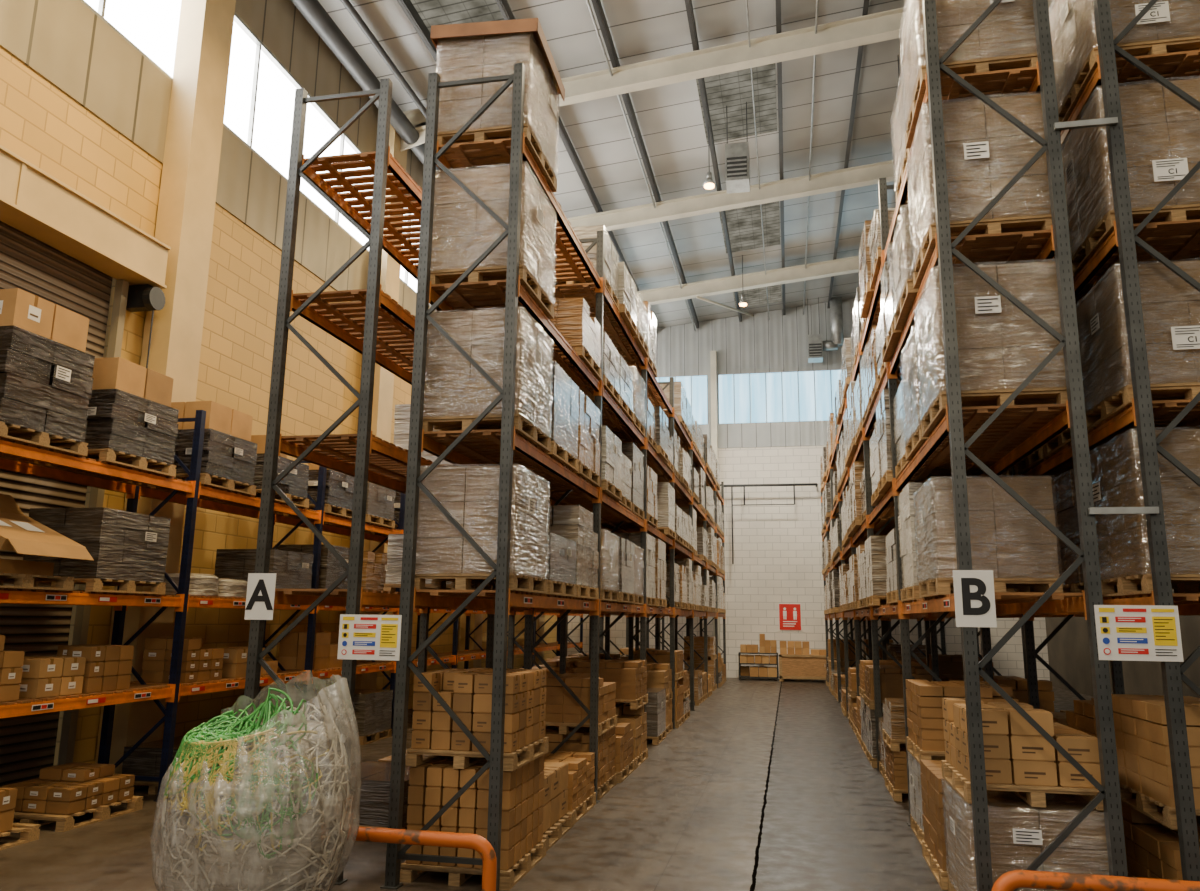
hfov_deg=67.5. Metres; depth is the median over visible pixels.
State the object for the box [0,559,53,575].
carton
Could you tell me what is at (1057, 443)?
wooden pallet
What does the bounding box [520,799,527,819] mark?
carton
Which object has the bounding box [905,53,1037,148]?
wooden pallet
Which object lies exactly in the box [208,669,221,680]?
carton
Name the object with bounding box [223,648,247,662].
carton
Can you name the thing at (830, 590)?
load
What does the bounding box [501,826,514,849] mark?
carton
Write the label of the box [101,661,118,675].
carton
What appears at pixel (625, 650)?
stack
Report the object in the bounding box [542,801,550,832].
carton
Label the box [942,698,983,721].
carton
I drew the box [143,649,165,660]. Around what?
carton
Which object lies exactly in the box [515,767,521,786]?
carton
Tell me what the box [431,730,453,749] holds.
carton
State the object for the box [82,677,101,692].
carton
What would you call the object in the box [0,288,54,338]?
carton
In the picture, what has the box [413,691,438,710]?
carton
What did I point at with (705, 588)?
load
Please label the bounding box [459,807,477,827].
carton
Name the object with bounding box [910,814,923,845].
wooden pallet
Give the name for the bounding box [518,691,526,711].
carton
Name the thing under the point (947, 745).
carton
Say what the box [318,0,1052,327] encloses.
ceiling
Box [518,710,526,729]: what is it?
carton
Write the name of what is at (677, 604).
wooden pallet
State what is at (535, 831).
carton
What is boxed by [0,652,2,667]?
carton
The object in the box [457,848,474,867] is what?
carton
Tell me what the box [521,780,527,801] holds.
carton
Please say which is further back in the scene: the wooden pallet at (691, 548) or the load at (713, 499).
the load at (713, 499)
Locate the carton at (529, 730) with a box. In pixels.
[525,725,532,745]
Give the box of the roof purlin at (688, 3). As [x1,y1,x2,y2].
[685,0,741,321]
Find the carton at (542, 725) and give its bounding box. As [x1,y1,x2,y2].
[538,720,545,739]
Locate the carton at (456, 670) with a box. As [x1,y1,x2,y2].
[456,670,475,671]
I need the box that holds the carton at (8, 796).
[0,787,17,811]
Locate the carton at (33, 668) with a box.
[22,658,62,678]
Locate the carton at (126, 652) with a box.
[102,645,133,659]
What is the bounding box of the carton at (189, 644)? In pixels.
[167,639,200,649]
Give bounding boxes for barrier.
[347,826,496,890]
[992,870,1199,890]
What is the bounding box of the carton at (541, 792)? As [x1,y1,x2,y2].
[538,788,543,807]
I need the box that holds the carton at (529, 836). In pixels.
[525,831,531,853]
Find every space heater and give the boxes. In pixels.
[725,102,749,193]
[807,297,843,362]
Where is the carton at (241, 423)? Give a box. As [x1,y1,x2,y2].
[230,409,252,441]
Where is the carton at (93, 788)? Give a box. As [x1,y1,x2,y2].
[68,781,103,797]
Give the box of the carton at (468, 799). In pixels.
[460,788,478,807]
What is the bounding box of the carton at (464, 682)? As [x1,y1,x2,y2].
[454,673,477,693]
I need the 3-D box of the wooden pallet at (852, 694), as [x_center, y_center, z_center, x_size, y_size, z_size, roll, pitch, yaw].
[6.059,5.501,19.965,1.000,0.144,1.200,-2,-11,12]
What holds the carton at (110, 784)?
on the carton at (110, 797)
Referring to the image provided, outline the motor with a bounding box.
[126,284,164,368]
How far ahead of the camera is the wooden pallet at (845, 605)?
20.36 m
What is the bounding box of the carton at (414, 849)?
[406,845,423,863]
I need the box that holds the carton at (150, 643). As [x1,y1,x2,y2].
[144,638,172,649]
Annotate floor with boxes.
[0,678,1093,890]
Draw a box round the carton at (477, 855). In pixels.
[474,850,482,868]
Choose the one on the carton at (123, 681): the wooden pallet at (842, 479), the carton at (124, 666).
the carton at (124, 666)
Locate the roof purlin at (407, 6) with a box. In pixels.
[397,0,438,64]
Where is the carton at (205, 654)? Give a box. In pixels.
[199,649,211,659]
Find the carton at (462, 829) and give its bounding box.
[459,827,476,833]
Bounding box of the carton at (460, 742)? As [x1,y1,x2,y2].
[451,731,473,750]
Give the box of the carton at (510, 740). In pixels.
[504,731,517,752]
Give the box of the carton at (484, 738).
[472,732,490,751]
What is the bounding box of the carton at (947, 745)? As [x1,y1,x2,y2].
[944,740,951,764]
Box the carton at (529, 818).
[526,814,531,833]
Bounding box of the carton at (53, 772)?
[39,765,74,779]
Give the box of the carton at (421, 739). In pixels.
[411,730,433,748]
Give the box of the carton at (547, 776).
[542,773,551,805]
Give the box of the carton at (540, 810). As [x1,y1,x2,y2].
[537,806,542,824]
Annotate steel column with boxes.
[95,0,235,773]
[355,124,406,688]
[458,614,482,668]
[535,615,544,665]
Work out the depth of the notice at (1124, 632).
6.59 m
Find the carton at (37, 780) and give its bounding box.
[22,778,55,783]
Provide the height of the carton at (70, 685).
0.200 m
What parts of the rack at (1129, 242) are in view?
upright post, upright post, upright post, upright frame, upright post, upright post, upright post, upright frame, upright post, upright frame, upright post, upright post, upright frame, upright post, upright post, upright frame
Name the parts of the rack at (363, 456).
upright post, upright frame, upright post, upright post, upright frame, upright post, upright post, upright frame, upright post, upright post, upright frame, upright post, upright post, upright frame, upright post, upright post, upright post, upright frame, upright post, upright post, upright post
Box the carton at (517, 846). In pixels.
[513,841,520,863]
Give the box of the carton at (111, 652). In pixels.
[94,645,119,660]
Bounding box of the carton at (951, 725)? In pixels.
[949,722,954,745]
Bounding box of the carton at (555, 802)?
[550,794,559,826]
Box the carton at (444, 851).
[440,847,457,866]
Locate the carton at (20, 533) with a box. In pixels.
[0,494,93,560]
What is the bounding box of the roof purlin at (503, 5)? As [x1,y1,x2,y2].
[495,0,638,290]
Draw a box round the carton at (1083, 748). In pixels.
[1052,733,1099,762]
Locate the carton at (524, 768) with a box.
[522,763,528,782]
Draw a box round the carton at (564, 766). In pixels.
[544,762,568,792]
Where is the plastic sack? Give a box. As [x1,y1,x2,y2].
[152,678,358,887]
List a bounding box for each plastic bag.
[159,573,218,596]
[218,578,247,597]
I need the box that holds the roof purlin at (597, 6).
[591,0,698,327]
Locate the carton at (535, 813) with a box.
[531,809,537,829]
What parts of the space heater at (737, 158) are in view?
hanger rod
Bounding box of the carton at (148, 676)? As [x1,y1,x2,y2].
[141,671,164,681]
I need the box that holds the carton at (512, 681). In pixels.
[505,674,519,694]
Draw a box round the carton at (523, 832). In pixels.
[520,818,526,839]
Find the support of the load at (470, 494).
on the wooden pallet at (459, 581)
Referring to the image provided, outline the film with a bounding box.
[162,720,346,890]
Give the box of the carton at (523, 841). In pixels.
[519,837,525,858]
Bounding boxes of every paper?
[1135,1,1169,24]
[1152,158,1188,181]
[1171,325,1199,349]
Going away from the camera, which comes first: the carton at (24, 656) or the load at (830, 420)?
the carton at (24, 656)
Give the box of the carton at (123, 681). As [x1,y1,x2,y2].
[115,674,130,689]
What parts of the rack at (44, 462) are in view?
upright post, upright frame, upright post, upright post, upright frame, upright post, upright frame, upright post, upright post, upright frame, upright post, upright post, upright frame, upright frame, upright post, upright frame, upright post, upright frame, upright post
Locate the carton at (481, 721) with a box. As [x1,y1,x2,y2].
[473,713,490,732]
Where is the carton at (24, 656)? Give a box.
[24,656,57,657]
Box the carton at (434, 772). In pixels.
[426,765,447,786]
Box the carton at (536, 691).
[532,688,539,706]
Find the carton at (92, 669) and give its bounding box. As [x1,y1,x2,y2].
[81,662,103,677]
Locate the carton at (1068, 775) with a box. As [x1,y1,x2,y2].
[1054,760,1100,788]
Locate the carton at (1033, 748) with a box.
[1007,733,1054,760]
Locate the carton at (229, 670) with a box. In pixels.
[222,663,246,677]
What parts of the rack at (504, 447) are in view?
upright post, upright frame, upright post, upright post, upright frame, upright post, upright post, upright frame, upright post, upright post, upright frame, upright post, upright post, upright frame, upright post, upright frame, upright post, upright post, upright post, upright frame, upright post, upright post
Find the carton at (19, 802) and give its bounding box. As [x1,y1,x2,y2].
[13,799,24,811]
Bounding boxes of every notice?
[337,614,401,660]
[1094,605,1183,661]
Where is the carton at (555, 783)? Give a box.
[543,767,560,798]
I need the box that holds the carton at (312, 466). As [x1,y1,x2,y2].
[308,463,327,469]
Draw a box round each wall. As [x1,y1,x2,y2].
[0,0,556,765]
[567,298,1049,680]
[1045,69,1199,697]
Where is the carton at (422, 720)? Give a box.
[412,710,433,729]
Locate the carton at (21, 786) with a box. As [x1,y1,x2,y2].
[2,782,39,798]
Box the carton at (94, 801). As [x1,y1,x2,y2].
[84,794,101,809]
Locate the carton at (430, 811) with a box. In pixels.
[424,805,442,825]
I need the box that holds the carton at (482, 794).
[477,789,488,808]
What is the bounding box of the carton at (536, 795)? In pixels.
[532,791,538,810]
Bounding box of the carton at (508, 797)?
[502,788,515,809]
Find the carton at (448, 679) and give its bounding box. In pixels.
[443,671,467,690]
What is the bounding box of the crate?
[779,654,825,680]
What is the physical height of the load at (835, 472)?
0.670 m
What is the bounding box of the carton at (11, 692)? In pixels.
[0,684,19,701]
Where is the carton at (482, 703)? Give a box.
[473,694,491,712]
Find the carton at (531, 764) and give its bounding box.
[518,759,533,778]
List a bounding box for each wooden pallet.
[0,421,87,455]
[0,573,73,590]
[0,823,39,849]
[13,796,142,831]
[39,578,165,593]
[74,448,175,476]
[134,781,158,794]
[148,473,255,495]
[236,489,308,507]
[306,504,351,518]
[346,514,394,527]
[350,824,408,828]
[352,729,391,744]
[383,584,490,591]
[400,839,545,889]
[406,737,548,770]
[414,574,547,593]
[422,414,550,451]
[430,265,553,318]
[437,124,556,191]
[439,464,457,466]
[471,580,576,596]
[543,812,573,851]
[546,441,578,471]
[546,715,616,735]
[553,585,598,598]
[555,274,618,310]
[568,792,595,824]
[570,344,601,379]
[575,375,620,404]
[575,461,599,486]
[597,773,616,799]
[600,589,618,601]
[601,479,621,500]
[615,694,647,709]
[615,760,634,782]
[616,496,631,510]
[618,397,633,421]
[619,303,636,335]
[619,592,634,602]
[623,432,656,451]
[625,356,656,377]
[631,595,643,604]
[632,415,644,437]
[632,503,644,519]
[633,329,648,356]
[633,748,647,768]
[646,597,655,605]
[647,513,657,527]
[647,730,665,744]
[656,445,668,462]
[656,598,666,606]
[657,527,675,538]
[664,460,673,472]
[666,692,672,702]
[666,722,672,734]
[667,602,687,608]
[668,602,680,608]
[674,468,680,481]
[675,534,682,544]
[675,670,683,679]
[675,716,683,727]
[677,416,686,431]
[680,477,688,489]
[681,539,688,548]
[683,689,689,698]
[683,710,689,721]
[684,654,716,659]
[686,427,691,440]
[687,544,693,552]
[687,603,693,609]
[692,438,696,450]
[693,492,698,502]
[694,697,702,705]
[697,555,706,561]
[698,504,705,513]
[706,463,710,472]
[823,472,826,481]
[825,512,829,520]
[827,657,855,661]
[829,450,832,461]
[832,607,837,612]
[833,495,837,505]
[835,546,839,554]
[836,408,842,424]
[837,480,842,492]
[840,472,845,484]
[841,398,844,412]
[842,706,846,715]
[843,377,849,397]
[843,604,849,610]
[844,467,847,476]
[844,533,849,542]
[845,450,853,466]
[847,525,860,536]
[848,687,856,697]
[849,437,857,455]
[850,362,854,381]
[850,601,881,609]
[851,517,862,530]
[852,723,857,736]
[854,339,858,364]
[855,422,873,443]
[857,600,885,608]
[857,731,860,744]
[859,686,864,698]
[860,282,874,317]
[860,318,866,341]
[860,598,886,607]
[861,508,873,523]
[861,739,866,754]
[862,404,870,427]
[864,694,884,709]
[866,596,886,606]
[866,748,876,767]
[868,382,879,409]
[870,246,881,288]
[871,487,884,505]
[876,362,901,389]
[877,470,926,493]
[879,761,885,779]
[882,321,902,361]
[882,729,905,751]
[884,774,907,801]
[886,590,898,603]
[894,279,918,329]
[895,453,909,478]
[896,148,910,202]
[900,586,1014,601]
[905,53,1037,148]
[905,425,927,460]
[906,737,944,762]
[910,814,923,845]
[913,214,1051,288]
[919,578,1062,597]
[921,387,1067,436]
[922,840,948,889]
[941,760,1103,809]
[948,874,959,890]
[998,468,1011,476]
[1014,446,1047,475]
[1043,428,1070,457]
[1059,36,1199,132]
[1063,582,1199,592]
[1072,204,1199,277]
[1086,382,1199,432]
[1101,574,1199,596]
[1120,783,1199,829]
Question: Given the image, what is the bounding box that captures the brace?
[696,296,753,316]
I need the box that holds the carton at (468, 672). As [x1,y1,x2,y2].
[468,672,487,673]
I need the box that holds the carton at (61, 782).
[45,780,78,784]
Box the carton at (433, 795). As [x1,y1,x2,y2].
[425,786,443,805]
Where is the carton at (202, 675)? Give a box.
[196,670,209,681]
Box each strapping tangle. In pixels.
[161,703,352,890]
[164,688,306,810]
[164,727,328,852]
[191,721,318,858]
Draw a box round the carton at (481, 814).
[476,809,487,828]
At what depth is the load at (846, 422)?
18.39 m
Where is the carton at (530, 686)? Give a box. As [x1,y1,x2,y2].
[513,672,533,690]
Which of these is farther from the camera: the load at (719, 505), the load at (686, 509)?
the load at (719, 505)
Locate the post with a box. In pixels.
[710,351,719,652]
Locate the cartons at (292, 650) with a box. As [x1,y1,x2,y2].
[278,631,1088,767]
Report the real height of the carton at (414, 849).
0.161 m
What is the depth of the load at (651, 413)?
16.91 m
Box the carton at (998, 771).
[962,754,1011,783]
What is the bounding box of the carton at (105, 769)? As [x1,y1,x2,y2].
[81,763,114,777]
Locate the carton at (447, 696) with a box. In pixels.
[433,691,454,711]
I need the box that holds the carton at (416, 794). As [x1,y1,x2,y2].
[408,785,426,804]
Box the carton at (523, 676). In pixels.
[506,673,527,692]
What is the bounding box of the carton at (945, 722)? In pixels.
[943,719,949,742]
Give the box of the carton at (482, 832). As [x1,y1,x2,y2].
[476,828,486,838]
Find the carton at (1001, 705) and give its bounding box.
[987,702,1032,708]
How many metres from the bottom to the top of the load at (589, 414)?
0.897 m
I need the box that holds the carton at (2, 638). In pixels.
[0,635,4,651]
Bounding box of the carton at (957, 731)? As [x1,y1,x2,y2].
[954,726,961,751]
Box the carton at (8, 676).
[0,667,22,684]
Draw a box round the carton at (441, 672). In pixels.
[429,671,448,689]
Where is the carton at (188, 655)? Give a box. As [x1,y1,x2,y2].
[166,650,199,660]
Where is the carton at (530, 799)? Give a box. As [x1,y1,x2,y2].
[526,795,532,815]
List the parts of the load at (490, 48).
cardboard lid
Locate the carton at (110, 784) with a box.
[89,777,119,792]
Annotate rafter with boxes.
[400,0,1055,151]
[567,160,895,230]
[637,256,858,304]
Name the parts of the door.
guide rail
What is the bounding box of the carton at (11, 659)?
[2,650,24,667]
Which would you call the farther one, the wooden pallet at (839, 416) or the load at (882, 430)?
the wooden pallet at (839, 416)
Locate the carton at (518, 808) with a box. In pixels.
[514,803,521,824]
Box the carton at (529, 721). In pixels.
[525,708,532,727]
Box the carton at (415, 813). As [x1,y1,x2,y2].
[407,804,425,824]
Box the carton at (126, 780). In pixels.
[105,774,134,788]
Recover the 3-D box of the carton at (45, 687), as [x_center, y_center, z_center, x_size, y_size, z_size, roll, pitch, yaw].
[-6.011,2.578,9.574,0.324,0.200,0.308,-2,-11,12]
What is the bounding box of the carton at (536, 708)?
[532,705,539,724]
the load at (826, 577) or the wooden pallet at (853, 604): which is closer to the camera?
the wooden pallet at (853, 604)
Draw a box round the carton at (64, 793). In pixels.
[48,785,86,801]
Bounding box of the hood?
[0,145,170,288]
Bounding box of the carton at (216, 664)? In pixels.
[210,659,222,669]
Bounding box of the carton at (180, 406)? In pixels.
[171,402,185,428]
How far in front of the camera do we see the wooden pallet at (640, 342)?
15.80 m
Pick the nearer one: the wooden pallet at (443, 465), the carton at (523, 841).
the carton at (523, 841)
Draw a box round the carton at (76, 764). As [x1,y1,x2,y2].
[59,762,91,766]
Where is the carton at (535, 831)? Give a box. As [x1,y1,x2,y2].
[531,827,537,847]
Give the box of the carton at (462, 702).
[453,693,474,712]
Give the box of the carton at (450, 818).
[441,806,460,826]
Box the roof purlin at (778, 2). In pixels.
[776,0,785,314]
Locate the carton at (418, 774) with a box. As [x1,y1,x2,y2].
[409,764,431,785]
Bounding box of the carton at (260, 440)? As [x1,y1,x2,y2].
[251,435,286,457]
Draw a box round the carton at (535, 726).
[532,723,538,742]
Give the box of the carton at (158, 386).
[144,369,173,406]
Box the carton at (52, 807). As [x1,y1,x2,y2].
[46,799,84,814]
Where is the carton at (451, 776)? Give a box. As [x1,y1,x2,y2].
[443,765,460,787]
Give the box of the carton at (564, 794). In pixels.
[559,788,567,818]
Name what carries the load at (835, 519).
on the wooden pallet
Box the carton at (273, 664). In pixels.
[264,660,277,674]
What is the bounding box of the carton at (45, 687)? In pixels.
[19,677,60,698]
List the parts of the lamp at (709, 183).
hanging rod, lamp shade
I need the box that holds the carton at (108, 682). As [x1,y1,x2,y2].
[100,676,116,691]
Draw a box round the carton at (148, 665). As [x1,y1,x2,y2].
[142,660,165,670]
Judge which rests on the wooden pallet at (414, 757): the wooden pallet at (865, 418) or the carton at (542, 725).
the carton at (542, 725)
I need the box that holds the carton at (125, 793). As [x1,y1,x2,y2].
[117,786,133,800]
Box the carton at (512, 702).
[505,693,519,713]
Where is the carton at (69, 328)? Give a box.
[50,305,88,351]
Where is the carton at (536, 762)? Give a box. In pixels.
[534,757,538,774]
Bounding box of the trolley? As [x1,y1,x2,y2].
[738,652,778,680]
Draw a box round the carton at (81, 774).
[62,767,99,781]
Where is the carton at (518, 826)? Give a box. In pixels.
[514,822,520,844]
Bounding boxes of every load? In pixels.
[0,325,94,441]
[23,507,170,582]
[63,389,178,464]
[122,736,183,781]
[152,428,256,484]
[215,549,313,588]
[254,453,308,498]
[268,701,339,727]
[276,544,349,588]
[293,469,354,509]
[316,689,392,735]
[349,761,410,827]
[361,551,387,590]
[366,482,395,519]
[383,491,400,523]
[385,534,489,586]
[393,404,451,463]
[415,465,549,578]
[423,308,553,437]
[430,18,564,175]
[431,162,555,303]
[546,532,575,583]
[547,505,598,587]
[550,297,600,367]
[550,361,578,458]
[559,225,618,299]
[578,390,599,475]
[600,530,619,591]
[601,425,621,489]
[603,332,619,393]
[613,533,655,597]
[618,262,636,325]
[618,537,634,593]
[619,355,633,411]
[620,655,633,659]
[621,453,631,501]
[621,688,665,736]
[622,442,643,510]
[629,367,645,426]
[633,546,643,595]
[636,301,656,368]
[637,294,648,347]
[647,398,655,441]
[647,465,657,519]
[653,406,667,454]
[655,539,665,599]
[657,482,674,531]
[659,381,686,424]
[666,558,693,603]
[666,562,679,601]
[668,428,680,473]
[668,431,672,463]
[675,505,682,536]
[679,507,696,549]
[680,448,687,481]
[680,565,687,602]
[682,510,687,541]
[683,696,689,714]
[684,636,715,655]
[684,658,716,685]
[686,397,691,433]
[686,452,691,490]
[687,670,702,699]
[688,515,693,545]
[692,415,696,442]
[693,467,698,497]
[693,565,702,605]
[693,574,698,604]
[694,467,704,507]
[695,421,700,452]
[696,527,706,555]
[700,430,703,458]
[701,570,709,606]
[702,585,708,605]
[703,434,710,467]
[706,486,709,512]
[706,527,714,562]
[706,531,708,559]
[707,486,712,516]
[709,577,721,608]
[710,445,713,473]
[710,580,714,607]
[713,450,715,477]
[713,499,714,520]
[714,536,716,563]
[714,583,716,607]
[716,459,719,484]
[716,496,718,524]
[717,540,721,568]
[718,671,721,682]
[719,505,720,528]
[721,511,723,532]
[721,546,724,570]
[721,578,723,608]
[723,593,724,609]
[820,456,822,483]
[821,507,822,528]
[821,544,823,569]
[822,447,825,473]
[822,490,829,523]
[823,539,825,567]
[825,483,830,515]
[825,537,827,564]
[826,442,827,468]
[826,577,827,609]
[826,657,852,681]
[827,413,833,452]
[827,435,828,463]
[827,540,830,561]
[827,584,828,608]
[828,572,832,608]
[830,519,835,558]
[830,527,833,554]
[830,670,844,689]
[831,418,834,446]
[832,526,834,551]
[832,570,838,606]
[833,471,837,499]
[834,392,835,436]
[834,518,839,549]
[836,379,840,414]
[836,449,840,485]
[837,578,839,606]
[839,431,843,476]
[839,564,849,604]
[840,368,842,403]
[841,505,843,539]
[841,684,845,701]
[842,338,850,387]
[842,432,844,467]
[842,574,847,603]
[843,408,849,457]
[843,486,848,535]
[846,487,851,529]
[847,381,855,446]
[847,570,850,602]
[847,693,856,713]
[849,461,863,521]
[849,554,857,601]
[850,325,853,370]
[852,292,858,354]
[854,373,861,434]
[856,545,864,600]
[858,551,866,598]
[859,220,871,307]
[859,270,864,328]
[860,343,868,417]
[860,470,875,515]
[860,696,882,746]
[865,535,886,596]
[865,704,882,757]
[866,326,877,396]
[867,208,894,276]
[869,425,877,493]
[874,388,897,482]
[875,313,883,374]
[878,717,885,770]
[881,242,895,348]
[882,698,905,739]
[885,528,897,592]
[886,643,925,659]
[891,73,907,189]
[891,204,913,314]
[892,652,925,659]
[893,379,905,463]
[897,482,928,588]
[900,0,1036,130]
[900,325,922,445]
[907,91,1050,270]
[907,750,944,832]
[913,475,1061,582]
[915,260,1065,419]
[943,780,1108,890]
[1049,0,1199,116]
[1051,468,1083,584]
[1062,76,1199,260]
[1076,259,1199,414]
[1090,428,1199,579]
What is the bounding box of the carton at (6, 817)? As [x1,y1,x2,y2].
[0,809,14,832]
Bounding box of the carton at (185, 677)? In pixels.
[163,671,197,682]
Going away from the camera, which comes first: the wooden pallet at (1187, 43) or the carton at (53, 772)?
the wooden pallet at (1187, 43)
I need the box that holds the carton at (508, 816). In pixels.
[501,807,514,829]
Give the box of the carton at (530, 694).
[526,690,533,708]
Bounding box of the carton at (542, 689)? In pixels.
[539,686,545,704]
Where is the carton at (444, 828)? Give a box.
[441,825,459,832]
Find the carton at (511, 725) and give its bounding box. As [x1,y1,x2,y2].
[504,712,518,733]
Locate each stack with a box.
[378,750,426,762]
[521,667,575,673]
[533,659,582,667]
[534,726,615,787]
[534,750,594,810]
[544,673,615,723]
[553,656,588,659]
[568,653,619,659]
[576,659,646,699]
[614,720,633,771]
[615,703,646,758]
[620,648,654,654]
[633,650,682,672]
[646,663,671,694]
[666,700,671,726]
[675,680,683,720]
[678,670,688,691]
[694,653,721,667]
[702,672,706,695]
[708,674,711,691]
[721,658,723,679]
[828,639,855,658]
[829,660,855,686]
[833,674,844,693]
[836,675,844,694]
[842,689,845,709]
[848,668,856,690]
[849,697,856,721]
[853,707,857,728]
[856,696,860,734]
[859,660,920,690]
[863,639,892,654]
[864,665,931,699]
[885,743,907,789]
[906,679,1018,750]
[911,659,926,665]
[920,760,948,871]
[929,654,993,674]
[939,674,994,680]
[979,676,1054,711]
[1051,710,1069,725]
[1066,698,1096,737]
[1111,694,1199,808]
[1121,802,1199,879]
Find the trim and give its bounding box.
[708,375,718,423]
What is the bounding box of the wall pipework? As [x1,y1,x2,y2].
[724,483,817,563]
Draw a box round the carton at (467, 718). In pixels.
[452,712,473,731]
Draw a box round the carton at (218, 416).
[183,401,232,434]
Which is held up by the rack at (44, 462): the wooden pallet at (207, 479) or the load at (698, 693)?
the wooden pallet at (207, 479)
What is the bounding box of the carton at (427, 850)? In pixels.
[422,846,439,865]
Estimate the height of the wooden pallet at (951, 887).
0.144 m
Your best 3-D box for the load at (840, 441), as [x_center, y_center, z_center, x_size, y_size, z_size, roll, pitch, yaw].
[6.125,0.223,20.982,1.030,0.954,1.167,-2,-11,12]
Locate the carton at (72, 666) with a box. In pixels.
[43,657,85,676]
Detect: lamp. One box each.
[703,128,715,188]
[738,255,747,306]
[897,55,899,90]
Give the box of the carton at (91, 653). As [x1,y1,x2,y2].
[66,646,105,661]
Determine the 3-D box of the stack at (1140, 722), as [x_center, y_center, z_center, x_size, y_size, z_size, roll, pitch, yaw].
[4.750,2.382,7.062,0.977,0.714,1.155,-1,-11,11]
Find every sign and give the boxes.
[244,573,276,619]
[778,603,801,630]
[953,570,996,626]
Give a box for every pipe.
[291,0,440,172]
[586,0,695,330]
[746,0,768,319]
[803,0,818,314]
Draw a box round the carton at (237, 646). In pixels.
[227,646,247,647]
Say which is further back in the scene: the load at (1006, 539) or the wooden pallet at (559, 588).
the wooden pallet at (559, 588)
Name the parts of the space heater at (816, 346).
hanger rod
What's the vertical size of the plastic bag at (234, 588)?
0.268 m
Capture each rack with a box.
[0,410,582,801]
[242,78,688,884]
[380,62,726,890]
[820,0,1158,890]
[863,0,1199,880]
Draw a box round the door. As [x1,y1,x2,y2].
[0,221,128,786]
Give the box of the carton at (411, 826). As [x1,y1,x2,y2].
[407,824,424,829]
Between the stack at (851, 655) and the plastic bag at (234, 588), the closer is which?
the plastic bag at (234, 588)
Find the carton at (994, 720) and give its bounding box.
[960,707,1008,734]
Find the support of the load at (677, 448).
on the wooden pallet at (677, 475)
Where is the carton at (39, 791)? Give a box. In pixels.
[24,783,61,800]
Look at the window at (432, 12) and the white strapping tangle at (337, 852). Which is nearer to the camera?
the white strapping tangle at (337, 852)
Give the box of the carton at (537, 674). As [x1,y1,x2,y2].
[519,670,540,688]
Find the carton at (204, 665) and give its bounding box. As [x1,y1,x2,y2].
[198,660,210,670]
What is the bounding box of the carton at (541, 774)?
[538,770,543,789]
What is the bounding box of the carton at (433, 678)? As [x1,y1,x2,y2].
[413,672,440,691]
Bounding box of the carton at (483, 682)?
[474,674,492,693]
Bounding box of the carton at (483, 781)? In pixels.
[477,767,489,789]
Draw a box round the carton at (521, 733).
[517,728,525,748]
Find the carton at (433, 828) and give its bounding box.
[427,825,441,831]
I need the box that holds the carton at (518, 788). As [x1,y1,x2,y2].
[514,784,521,805]
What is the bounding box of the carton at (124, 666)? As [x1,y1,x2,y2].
[117,660,131,674]
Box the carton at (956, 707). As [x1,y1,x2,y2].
[953,703,996,728]
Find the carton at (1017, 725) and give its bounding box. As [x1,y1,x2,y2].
[1004,708,1053,736]
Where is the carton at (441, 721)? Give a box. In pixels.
[432,711,452,730]
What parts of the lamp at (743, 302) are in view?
hanging rod, lamp shade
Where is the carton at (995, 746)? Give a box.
[961,730,1009,759]
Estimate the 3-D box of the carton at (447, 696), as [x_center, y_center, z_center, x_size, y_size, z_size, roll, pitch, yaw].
[-1.404,2.337,8.204,0.175,0.164,0.214,-2,-11,12]
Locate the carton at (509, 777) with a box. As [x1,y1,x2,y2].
[502,770,515,790]
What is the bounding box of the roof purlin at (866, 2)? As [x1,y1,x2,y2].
[827,0,868,308]
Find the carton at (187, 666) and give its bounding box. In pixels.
[165,660,198,671]
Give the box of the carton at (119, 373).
[92,357,146,397]
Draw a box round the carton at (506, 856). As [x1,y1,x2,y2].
[500,846,513,870]
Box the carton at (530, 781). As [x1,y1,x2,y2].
[527,777,533,797]
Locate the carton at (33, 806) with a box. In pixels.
[22,799,48,812]
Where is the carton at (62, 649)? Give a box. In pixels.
[57,645,93,656]
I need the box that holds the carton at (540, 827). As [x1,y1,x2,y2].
[537,823,542,843]
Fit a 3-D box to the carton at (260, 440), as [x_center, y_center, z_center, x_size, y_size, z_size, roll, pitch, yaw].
[-5.163,0.029,13.935,0.400,0.298,0.480,-2,-11,12]
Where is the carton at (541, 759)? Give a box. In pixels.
[539,754,544,771]
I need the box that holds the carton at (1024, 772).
[1009,758,1057,786]
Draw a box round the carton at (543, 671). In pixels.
[527,669,545,686]
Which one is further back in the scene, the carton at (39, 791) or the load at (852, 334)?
the load at (852, 334)
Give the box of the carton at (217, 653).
[200,648,223,658]
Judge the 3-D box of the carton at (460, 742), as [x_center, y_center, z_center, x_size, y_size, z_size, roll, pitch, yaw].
[-1.219,2.655,8.100,0.175,0.164,0.214,-2,-11,12]
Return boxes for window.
[80,0,180,79]
[223,13,373,251]
[400,214,431,306]
[410,0,515,32]
[656,375,707,423]
[718,370,840,423]
[719,201,779,253]
[733,284,781,307]
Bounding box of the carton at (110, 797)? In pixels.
[101,790,117,805]
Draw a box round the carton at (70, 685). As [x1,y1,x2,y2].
[59,676,83,695]
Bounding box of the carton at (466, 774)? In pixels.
[460,766,480,788]
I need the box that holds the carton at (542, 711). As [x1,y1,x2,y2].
[539,703,545,721]
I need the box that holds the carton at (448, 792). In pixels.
[442,787,460,806]
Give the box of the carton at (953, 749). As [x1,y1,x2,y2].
[950,745,957,770]
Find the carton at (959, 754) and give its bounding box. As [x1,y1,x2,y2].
[956,749,962,774]
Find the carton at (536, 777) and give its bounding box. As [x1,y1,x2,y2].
[532,773,538,793]
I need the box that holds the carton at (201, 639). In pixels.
[184,637,203,647]

